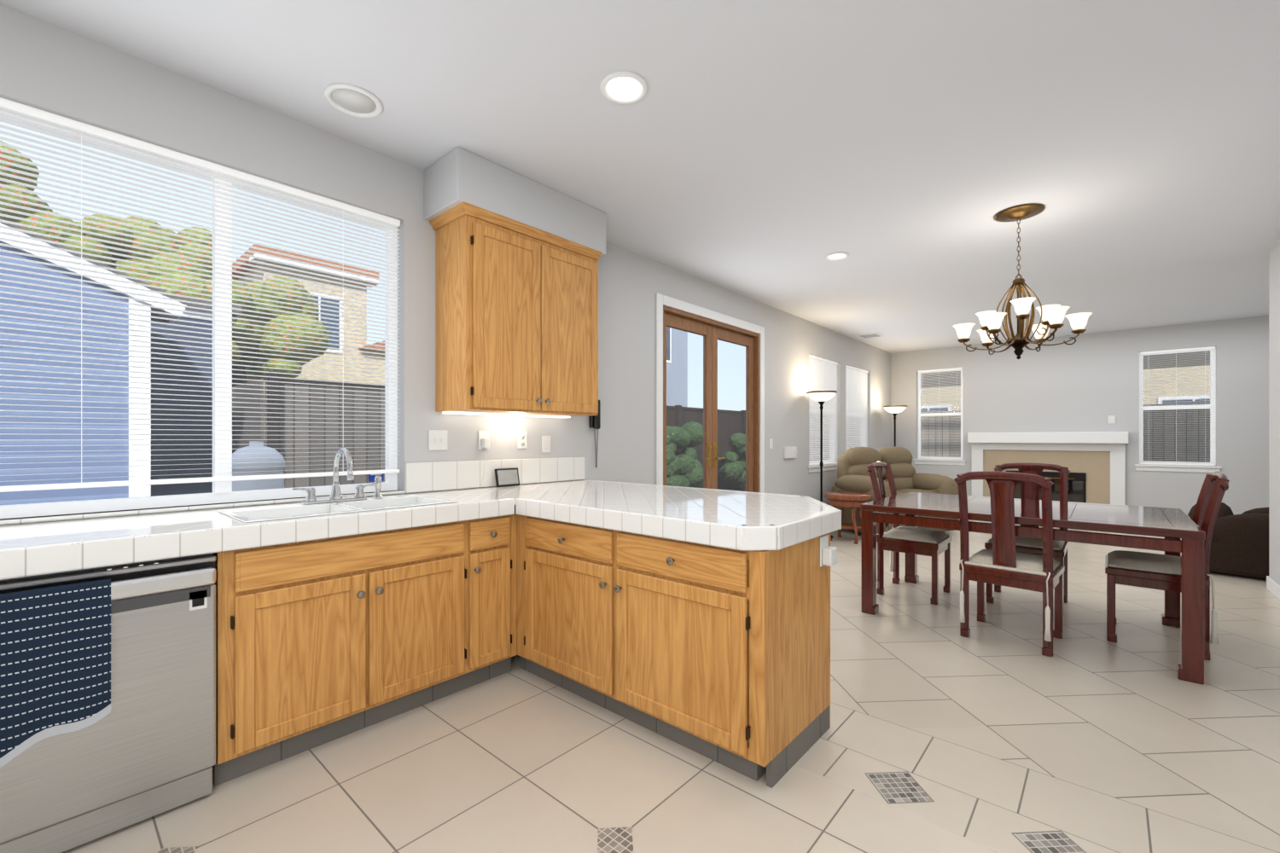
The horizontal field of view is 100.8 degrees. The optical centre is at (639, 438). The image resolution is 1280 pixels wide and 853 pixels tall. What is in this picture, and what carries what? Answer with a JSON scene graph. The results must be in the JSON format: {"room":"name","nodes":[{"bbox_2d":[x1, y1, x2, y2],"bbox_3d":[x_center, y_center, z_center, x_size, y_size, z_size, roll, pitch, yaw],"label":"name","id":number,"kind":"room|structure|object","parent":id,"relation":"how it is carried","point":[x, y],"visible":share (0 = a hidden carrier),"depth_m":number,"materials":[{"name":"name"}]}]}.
{"room":"kitchen","nodes":[
{"label":"kitchen","id":0,"kind":"room"},
{"bbox_2d":[0,3,890,525],"bbox_3d":[0.240,-0.150,4.761,0.150,2.740,12.950,0,0,41],"label":"wall","id":1,"kind":"structure","parent":0,"point":[44,66],"depth_m":2.98,"materials":[{"name":"grey paint"}]},
{"bbox_2d":[0,110,397,518],"bbox_3d":[-2.184,-0.458,2.066,0.060,1.495,2.440,0,0,41],"label":"kitchen window","id":2,"kind":"structure","parent":1,"relation":"in","point":[222,492],"depth_m":2.38,"materials":[{"name":"white plastic"}]},
{"bbox_2d":[0,97,400,492],"bbox_3d":[-2.134,-0.507,2.021,0.035,1.393,2.416,0,0,41],"label":"blind","id":3,"kind":"object","parent":2,"relation":"attached to","point":[6,105],"depth_m":2.23,"materials":[{"name":"white plastic"}]},
{"bbox_2d":[368,473,383,482],"bbox_3d":[-1.447,0.205,2.902,0.001,0.060,0.080,0,0,41],"label":"window sticker","id":4,"kind":"object","parent":2,"relation":"attached to","point":[371,477],"visible":0.5,"depth_m":2.89,"materials":[{"name":"blue"}]},
{"bbox_2d":[0,490,404,525],"bbox_3d":[-2.137,0.297,2.024,0.086,0.014,2.440,0,0,41],"label":"window sill","id":5,"kind":"structure","parent":1,"relation":"attached to","point":[387,491],"depth_m":2.13,"materials":[{"name":"white tile"}]},
{"bbox_2d":[0,456,584,524],"bbox_3d":[-2.132,0.218,1.953,0.014,0.166,5.200,0,0,41],"label":"tile backsplash","id":6,"kind":"structure","parent":1,"relation":"attached to","point":[419,477],"depth_m":3.12,"materials":[{"name":"white tile"}]},
{"bbox_2d":[428,430,447,450],"bbox_3d":[-1.162,0.010,3.051,0.015,0.115,0.115,0,0,41],"label":"double switch plate","id":7,"kind":"object","parent":1,"relation":"attached to","point":[437,439],"visible":1,"depth_m":3.05,"materials":[{"name":"white plastic"}]},
{"bbox_2d":[478,430,489,487],"bbox_3d":[-0.954,0.124,3.251,0.061,0.343,0.099,0,0,41],"label":"outlet","id":8,"kind":"object","parent":1,"relation":"attached to","point":[484,436],"visible":1,"depth_m":3.26,"materials":[{"name":"white plastic"}]},
{"bbox_2d":[429,201,601,418],"bbox_3d":[-0.724,-0.692,3.264,0.384,1.097,1.010,0,0,41],"label":"upper cabinet","id":9,"kind":"object","parent":1,"relation":"attached to","point":[516,303],"visible":1,"depth_m":3.04,"materials":[{"name":"brown wood"}]},
{"bbox_2d":[517,431,527,448],"bbox_3d":[-0.777,0.010,3.491,0.008,0.115,0.075,0,0,41],"label":"outlet plate","id":10,"kind":"object","parent":1,"relation":"attached to","point":[521,436],"visible":1,"depth_m":3.49,"materials":[{"name":"white plastic"}]},
{"bbox_2d":[541,436,550,453],"bbox_3d":[-0.643,0.040,3.640,0.010,0.115,0.075,0,0,41],"label":"rocker switch plate","id":11,"kind":"object","parent":1,"relation":"attached to","point":[545,439],"visible":1,"depth_m":3.63,"materials":[{"name":"white plastic"}]},
{"bbox_2d":[588,399,600,467],"bbox_3d":[-0.332,-0.035,3.952,0.064,0.509,0.080,0,0,41],"label":"phone","id":12,"kind":"object","parent":1,"relation":"attached to","point":[594,421],"visible":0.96,"depth_m":3.93,"materials":[{"name":"black plastic"}]},
{"bbox_2d":[663,312,714,488],"bbox_3d":[0.449,0.037,4.954,0.098,2.316,0.821,0,0,41],"label":"door leaf","id":13,"kind":"structure","parent":1,"relation":"in","point":[670,321],"depth_m":5.20,"materials":[{"name":"brown wood"}]},
{"bbox_2d":[655,292,764,493],"bbox_3d":[0.707,-0.013,5.276,0.168,2.465,1.890,0,0,41],"label":"door frame","id":14,"kind":"structure","parent":1,"relation":"attached to","point":[661,300],"depth_m":5.11,"materials":[{"name":"white paint"}]},
{"bbox_2d":[711,325,753,492],"bbox_3d":[0.996,0.037,5.572,0.098,2.316,0.821,0,0,41],"label":"door leaf","id":15,"kind":"structure","parent":1,"relation":"in","point":[718,334],"depth_m":5.68,"materials":[{"name":"brown wood"}]},
{"bbox_2d":[768,438,773,448],"bbox_3d":[1.502,0.060,6.068,0.006,0.120,0.080,0,0,41],"label":"light switch","id":16,"kind":"object","parent":1,"relation":"attached to","point":[770,440],"visible":1,"depth_m":6.06,"materials":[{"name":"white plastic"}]},
{"bbox_2d":[783,446,797,459],"bbox_3d":[1.826,0.170,6.409,0.039,0.140,0.300,0,0,41],"label":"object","id":17,"kind":"structure","parent":1,"relation":"attached to","point":[788,452],"depth_m":6.37,"materials":[{"name":"white plastic"}]},
{"bbox_2d":[808,357,837,472],"bbox_3d":[2.503,-0.328,7.285,0.165,1.545,1.130,0,0,41],"label":"window","id":18,"kind":"structure","parent":1,"relation":"in","point":[829,467],"depth_m":7.31,"materials":[{"name":"white plastic"}]},
{"bbox_2d":[808,354,837,465],"bbox_3d":[2.514,-0.369,7.275,0.035,1.458,1.026,0,0,41],"label":"window blind","id":19,"kind":"object","parent":18,"relation":"attached to","point":[822,375],"visible":0.72,"depth_m":7.26,"materials":[{"name":"white plastic"}]},
{"bbox_2d":[846,367,864,445],"bbox_3d":[3.355,-0.328,8.248,0.165,1.545,1.140,0,0,41],"label":"window","id":20,"kind":"structure","parent":1,"relation":"in","point":[846,368],"depth_m":8.64,"materials":[{"name":"white plastic"}]},
{"bbox_2d":[845,365,868,450],"bbox_3d":[3.366,-0.369,8.238,0.035,1.458,1.036,0,0,41],"label":"window blind","id":21,"kind":"object","parent":20,"relation":"attached to","point":[856,381],"visible":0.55,"depth_m":8.23,"materials":[{"name":"white plastic"}]},
{"bbox_2d":[424,146,605,255],"bbox_3d":[-0.725,-1.380,3.278,0.370,0.280,1.090,0,0,41],"label":"soffit","id":22,"kind":"structure","parent":0,"point":[462,175],"depth_m":2.98,"materials":[{"name":"grey paint"}]},
{"bbox_2d":[0,0,1279,353],"bbox_3d":[3.142,-1.580,2.193,7.900,0.120,12.950,0,0,41],"label":"ceiling","id":23,"kind":"structure","parent":0,"point":[766,140],"depth_m":2.52,"materials":[{"name":"white paint"}]},
{"bbox_2d":[323,82,383,118],"bbox_3d":[-1.286,-1.514,2.380,0.236,0.012,0.236,0,0,41],"label":"recessed light","id":24,"kind":"object","parent":23,"relation":"in","point":[351,100],"visible":1,"depth_m":2.37,"materials":[{"name":"white"}]},
{"bbox_2d":[599,70,647,104],"bbox_3d":[-0.069,-1.514,2.291,0.206,0.012,0.206,0,0,41],"label":"recessed light","id":25,"kind":"object","parent":23,"relation":"in","point":[622,87],"visible":1,"depth_m":2.28,"materials":[{"name":"white plastic"}]},
{"bbox_2d":[825,251,849,261],"bbox_3d":[1.637,-1.514,4.400,0.186,0.012,0.186,0,0,41],"label":"recessed light","id":26,"kind":"object","parent":23,"relation":"in","point":[839,255],"visible":1,"depth_m":4.40,"materials":[{"name":"white plastic"}]},
{"bbox_2d":[855,332,883,338],"bbox_3d":[3.384,-1.514,7.794,0.300,0.010,0.300,0,0,41],"label":"ceiling vent","id":27,"kind":"object","parent":23,"relation":"attached to","point":[874,334],"depth_m":7.77,"materials":[{"name":"white metal"}]},
{"bbox_2d":[952,203,1092,359],"bbox_3d":[2.545,-1.024,3.556,0.752,0.988,0.735,0,0,41],"label":"chandelier","id":28,"kind":"object","parent":23,"relation":"hanging from","point":[1052,316],"visible":1,"depth_m":3.50,"materials":[{"name":"brown metal"}]},
{"bbox_2d":[62,519,1279,852],"bbox_3d":[3.142,1.219,2.193,7.600,0.001,12.650,0,0,41],"label":"floor","id":29,"kind":"structure","parent":0,"point":[938,740],"depth_m":1.97,"materials":[{"name":"tile"}]},
{"bbox_2d":[0,552,215,852],"bbox_3d":[-1.840,0.800,1.748,0.667,0.815,0.602,0,0,41],"label":"dishwasher","id":30,"kind":"object","parent":29,"relation":"on","point":[154,754],"visible":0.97,"depth_m":1.64,"materials":[{"name":"silver metal"}]},
{"bbox_2d":[0,578,110,767],"bbox_3d":[-1.666,0.654,1.458,0.050,0.475,0.295,0,0,41],"label":"hanging towel","id":31,"kind":"object","parent":30,"relation":"hanging from","point":[55,642],"visible":1,"depth_m":1.47,"materials":[{"name":"blue fabric"}]},
{"bbox_2d":[212,513,516,786],"bbox_3d":[-1.249,0.804,2.461,0.660,0.832,1.230,0,0,41],"label":"base cabinet","id":32,"kind":"object","parent":29,"relation":"on","point":[320,642],"visible":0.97,"depth_m":2.12,"materials":[{"name":"brown wood"}]},
{"bbox_2d":[514,505,830,788],"bbox_3d":[-0.107,0.804,2.725,2.020,0.832,0.788,0,0,41],"label":"base cabinet","id":33,"kind":"object","parent":29,"relation":"on","point":[723,654],"visible":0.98,"depth_m":2.06,"materials":[{"name":"brown wood"}]},
{"bbox_2d":[0,479,841,580],"bbox_3d":[-1.358,0.344,1.289,2.054,0.083,5.230,0,0,41],"label":"countertop","id":34,"kind":"structure","parent":33,"relation":"on","point":[733,520],"depth_m":2.04,"materials":[{"name":"white tile"}]},
{"bbox_2d":[216,494,457,523],"bbox_3d":[-1.319,0.402,2.369,0.461,0.206,0.836,0,0,41],"label":"double-bowl sink","id":35,"kind":"object","parent":34,"relation":"on","point":[298,510],"visible":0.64,"depth_m":2.36,"materials":[{"name":"white ceramic"}]},
{"bbox_2d":[292,448,377,504],"bbox_3d":[-1.421,0.170,2.486,0.273,0.256,0.256,0,0,-6],"label":"gooseneck faucet","id":36,"kind":"object","parent":35,"relation":"on","point":[335,496],"visible":1,"depth_m":2.47,"materials":[{"name":"silver metal"}]},
{"bbox_2d":[373,476,383,499],"bbox_3d":[-1.305,0.241,2.637,0.042,0.113,0.041,0,0,41],"label":"sprayer","id":37,"kind":"object","parent":35,"relation":"on","point":[378,495],"visible":0.98,"depth_m":2.62,"materials":[{"name":"silver metal"}]},
{"bbox_2d":[494,467,519,487],"bbox_3d":[-0.840,0.246,3.353,0.034,0.114,0.170,0,0,41],"label":"picture frame","id":38,"kind":"object","parent":34,"relation":"on","point":[504,477],"visible":1,"depth_m":3.34,"materials":[{"name":"black plastic"}]},
{"bbox_2d":[820,535,837,567],"bbox_3d":[0.769,0.460,2.157,0.044,0.120,0.080,0,0,41],"label":"outlet","id":39,"kind":"object","parent":33,"relation":"attached to","point":[828,554],"visible":1,"depth_m":2.14,"materials":[{"name":"white plastic"}]},
{"bbox_2d":[806,390,837,538],"bbox_3d":[2.248,0.320,6.556,0.364,1.800,0.364,0,0,41],"label":"torchiere floor lamp","id":40,"kind":"object","parent":29,"relation":"on","point":[821,397],"visible":0.83,"depth_m":6.54,"materials":[{"name":"brown metal"}]},
{"bbox_2d":[823,491,872,544],"bbox_3d":[2.488,0.943,6.344,0.540,0.566,0.540,0,0,41],"label":"round side table","id":41,"kind":"object","parent":29,"relation":"on","point":[853,500],"visible":0.7,"depth_m":6.18,"materials":[{"name":"brown wood"}]},
{"bbox_2d":[882,405,907,447],"bbox_3d":[4.149,0.345,8.613,0.364,1.750,0.364,0,0,41],"label":"torchiere floor lamp","id":42,"kind":"object","parent":29,"relation":"on","point":[894,410],"visible":0.68,"depth_m":8.54,"materials":[{"name":"brown metal"}]},
{"bbox_2d":[832,446,959,536],"bbox_3d":[3.341,0.652,6.958,1.420,1.085,0.920,0,0,-19],"label":"loveseat","id":43,"kind":"object","parent":29,"relation":"on","point":[852,475],"visible":0.48,"depth_m":6.98,"materials":[{"name":"beige fabric"}]},
{"bbox_2d":[866,461,952,605],"bbox_3d":[2.135,0.706,4.199,0.513,1.029,0.487,0,0,41],"label":"dining chair","id":44,"kind":"object","parent":29,"relation":"on","point":[928,542],"visible":0.85,"depth_m":4.13,"materials":[{"name":"paint"}]},
{"bbox_2d":[954,471,1064,657],"bbox_3d":[2.260,0.706,3.230,0.513,1.029,0.487,0,0,-44],"label":"dining chair","id":45,"kind":"object","parent":29,"relation":"on","point":[1001,565],"visible":1,"depth_m":3.10,"materials":[{"name":"paint"}]},
{"bbox_2d":[984,462,1070,614],"bbox_3d":[2.905,0.706,3.970,0.487,1.029,0.513,0,0,41],"label":"dining chair","id":46,"kind":"object","parent":29,"relation":"on","point":[1028,490],"visible":0.49,"depth_m":3.96,"materials":[{"name":"paint"}]},
{"bbox_2d":[861,492,1205,685],"bbox_3d":[2.547,0.840,3.588,1.660,0.760,1.150,0,0,41],"label":"dining table","id":47,"kind":"object","parent":29,"relation":"on","point":[1184,538],"visible":0.98,"depth_m":3.15,"materials":[{"name":"red wood"}]},
{"bbox_2d":[967,431,1128,505],"bbox_3d":[6.041,0.562,7.945,1.900,1.315,0.190,0,0,41],"label":"fireplace","id":48,"kind":"object","parent":29,"relation":"on","point":[1095,461],"visible":0.47,"depth_m":7.76,"materials":[{"name":"stone"}]},
{"bbox_2d":[1105,471,1229,660],"bbox_3d":[3.144,0.706,3.187,0.513,1.029,0.487,0,0,41],"label":"dining chair","id":49,"kind":"object","parent":29,"relation":"on","point":[1131,568],"visible":0.75,"depth_m":3.07,"materials":[{"name":"paint"}]},
{"bbox_2d":[1187,502,1268,579],"bbox_3d":[6.099,0.900,4.292,0.960,0.600,2.320,0,0,-41],"label":"sofa","id":50,"kind":"object","parent":29,"relation":"on","point":[1240,543],"visible":0.55,"depth_m":4.61,"materials":[{"name":"brown fabric"}]},
{"bbox_2d":[890,315,1268,515],"bbox_3d":[7.439,-0.150,6.937,7.750,2.740,0.150,0,0,41],"label":"wall","id":51,"kind":"structure","parent":0,"point":[1076,386],"depth_m":7.51,"materials":[{"name":"grey paint"}]},
{"bbox_2d":[913,369,965,465],"bbox_3d":[5.091,-0.367,8.984,0.780,1.625,0.165,0,0,41],"label":"window","id":52,"kind":"structure","parent":51,"relation":"in","point":[959,462],"depth_m":9.05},
{"bbox_2d":[917,366,962,460],"bbox_3d":[5.081,-0.409,8.973,0.676,1.538,0.035,0,0,41],"label":"blind","id":53,"kind":"object","parent":52,"relation":"attached to","point":[951,369],"depth_m":8.96,"materials":[{"name":"white plastic"}]},
{"bbox_2d":[1108,415,1115,424],"bbox_3d":[6.682,-0.268,7.496,0.075,0.115,0.012,0,0,41],"label":"switch plate","id":54,"kind":"object","parent":51,"relation":"attached to","point":[1111,418],"visible":1,"depth_m":7.49,"materials":[{"name":"white plastic"}]},
{"bbox_2d":[1134,346,1221,472],"bbox_3d":[7.207,-0.378,7.112,0.810,1.645,0.165,0,0,41],"label":"window","id":55,"kind":"structure","parent":51,"relation":"in","point":[1213,393],"depth_m":7.05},
{"bbox_2d":[1140,346,1215,465],"bbox_3d":[7.197,-0.419,7.101,0.706,1.558,0.035,0,0,41],"label":"blind","id":56,"kind":"object","parent":55,"relation":"attached to","point":[1207,347],"depth_m":7.09,"materials":[{"name":"white plastic"}]},
{"bbox_2d":[1268,239,1279,585],"bbox_3d":[4.602,-0.150,0.802,3.870,2.740,12.800,0,0,41],"label":"wall","id":57,"kind":"structure","parent":0,"point":[1274,253],"depth_m":4.16,"materials":[{"name":"grey paint"}]},
{"bbox_2d":[1266,576,1279,600],"bbox_3d":[3.142,1.170,2.193,7.600,0.100,12.650,0,0,41],"label":"baseboard","id":58,"kind":"structure","parent":57,"relation":"attached to","point":[1271,585],"depth_m":4.12,"materials":[{"name":"white paint"}]},
{"label":"outside","id":59,"kind":"structure","parent":0,"visible":0},
{"label":"ground","id":60,"kind":"structure","parent":59,"visible":0},
{"bbox_2d":[0,217,188,505],"bbox_3d":[-6.644,-0.635,2.406,1.260,3.750,6.880,0,0,41],"label":"shed","id":61,"kind":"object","parent":60,"relation":"on","point":[134,458],"visible":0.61,"depth_m":4.09,"materials":[{"name":"blue wood"}]},
{"bbox_2d":[0,140,329,386],"bbox_3d":[-7.768,-1.337,7.164,1.827,5.169,6.164,0,0,41],"label":"flowering tree","id":62,"kind":"object","parent":60,"relation":"on","point":[235,376],"visible":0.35,"depth_m":7.80,"materials":[{"name":"green plant"}]},
{"bbox_2d":[151,296,241,496],"bbox_3d":[-5.546,-0.120,6.295,2.150,2.720,0.880,0,0,41],"label":"neighbor wing","id":63,"kind":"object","parent":60,"relation":"on","point":[171,462],"visible":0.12,"depth_m":5.61},
{"bbox_2d":[232,441,285,491],"bbox_3d":[-2.646,0.630,3.650,0.336,1.220,0.336,0,0,41],"label":"tank","id":64,"kind":"object","parent":60,"relation":"on","point":[271,468],"visible":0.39,"depth_m":3.54,"materials":[{"name":"white plastic"}]},
{"bbox_2d":[232,244,384,446],"bbox_3d":[-8.297,-1.320,14.617,6.400,5.120,5.300,0,0,41],"label":"neighboring house","id":65,"kind":"structure","parent":60,"relation":"on","point":[253,245],"depth_m":11.79,"materials":[{"name":"beige paint"}]},
{"bbox_2d":[232,373,745,491],"bbox_3d":[0.084,0.305,10.214,1.290,1.870,12.590,0,0,41],"label":"fence","id":66,"kind":"object","parent":60,"relation":"on","point":[730,422],"visible":0.27,"depth_m":5.60,"materials":[{"name":"grey wood"}]},
{"bbox_2d":[666,326,687,407],"bbox_3d":[-2.724,-2.620,17.898,6.400,7.720,6.800,0,0,41],"label":"neighboring house","id":67,"kind":"structure","parent":60,"relation":"on","point":[677,340],"depth_m":17.87,"materials":[{"name":"grey paint"}]},
{"bbox_2d":[666,413,811,488],"bbox_3d":[2.203,-0.109,11.030,0.770,2.518,5.982,0,0,41],"label":"bushes","id":68,"kind":"object","parent":60,"relation":"on","point":[683,469],"visible":0.34,"depth_m":9.34,"materials":[{"name":"green plant"}]},
{"bbox_2d":[921,371,960,388],"bbox_3d":[5.759,0.005,10.660,3.500,2.470,2.500,0,0,41],"label":"pergola","id":69,"kind":"object","parent":60,"relation":"on","point":[951,373],"visible":0.09,"depth_m":10.24,"materials":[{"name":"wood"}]},
{"bbox_2d":[808,401,1210,462],"bbox_3d":[10.598,0.300,8.281,17.300,1.880,0.130,0,0,41],"label":"fence","id":70,"kind":"object","parent":60,"relation":"on","point":[954,435],"visible":0.12,"depth_m":9.48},
{"bbox_2d":[808,366,1210,413],"bbox_3d":[13.692,-2.070,15.325,18.400,6.620,7.400,0,0,41],"label":"neighbor house","id":71,"kind":"structure","parent":60,"relation":"on","point":[1204,398],"depth_m":12.14,"materials":[{"name":"beige paint"}]},
{"bbox_2d":[1143,350,1210,369],"bbox_3d":[9.732,-0.080,6.925,6.800,2.640,2.830,0,0,41],"label":"patio cover","id":72,"kind":"object","parent":60,"relation":"on","point":[1206,357],"depth_m":8.33,"materials":[{"name":"beige paint"}]}
]}

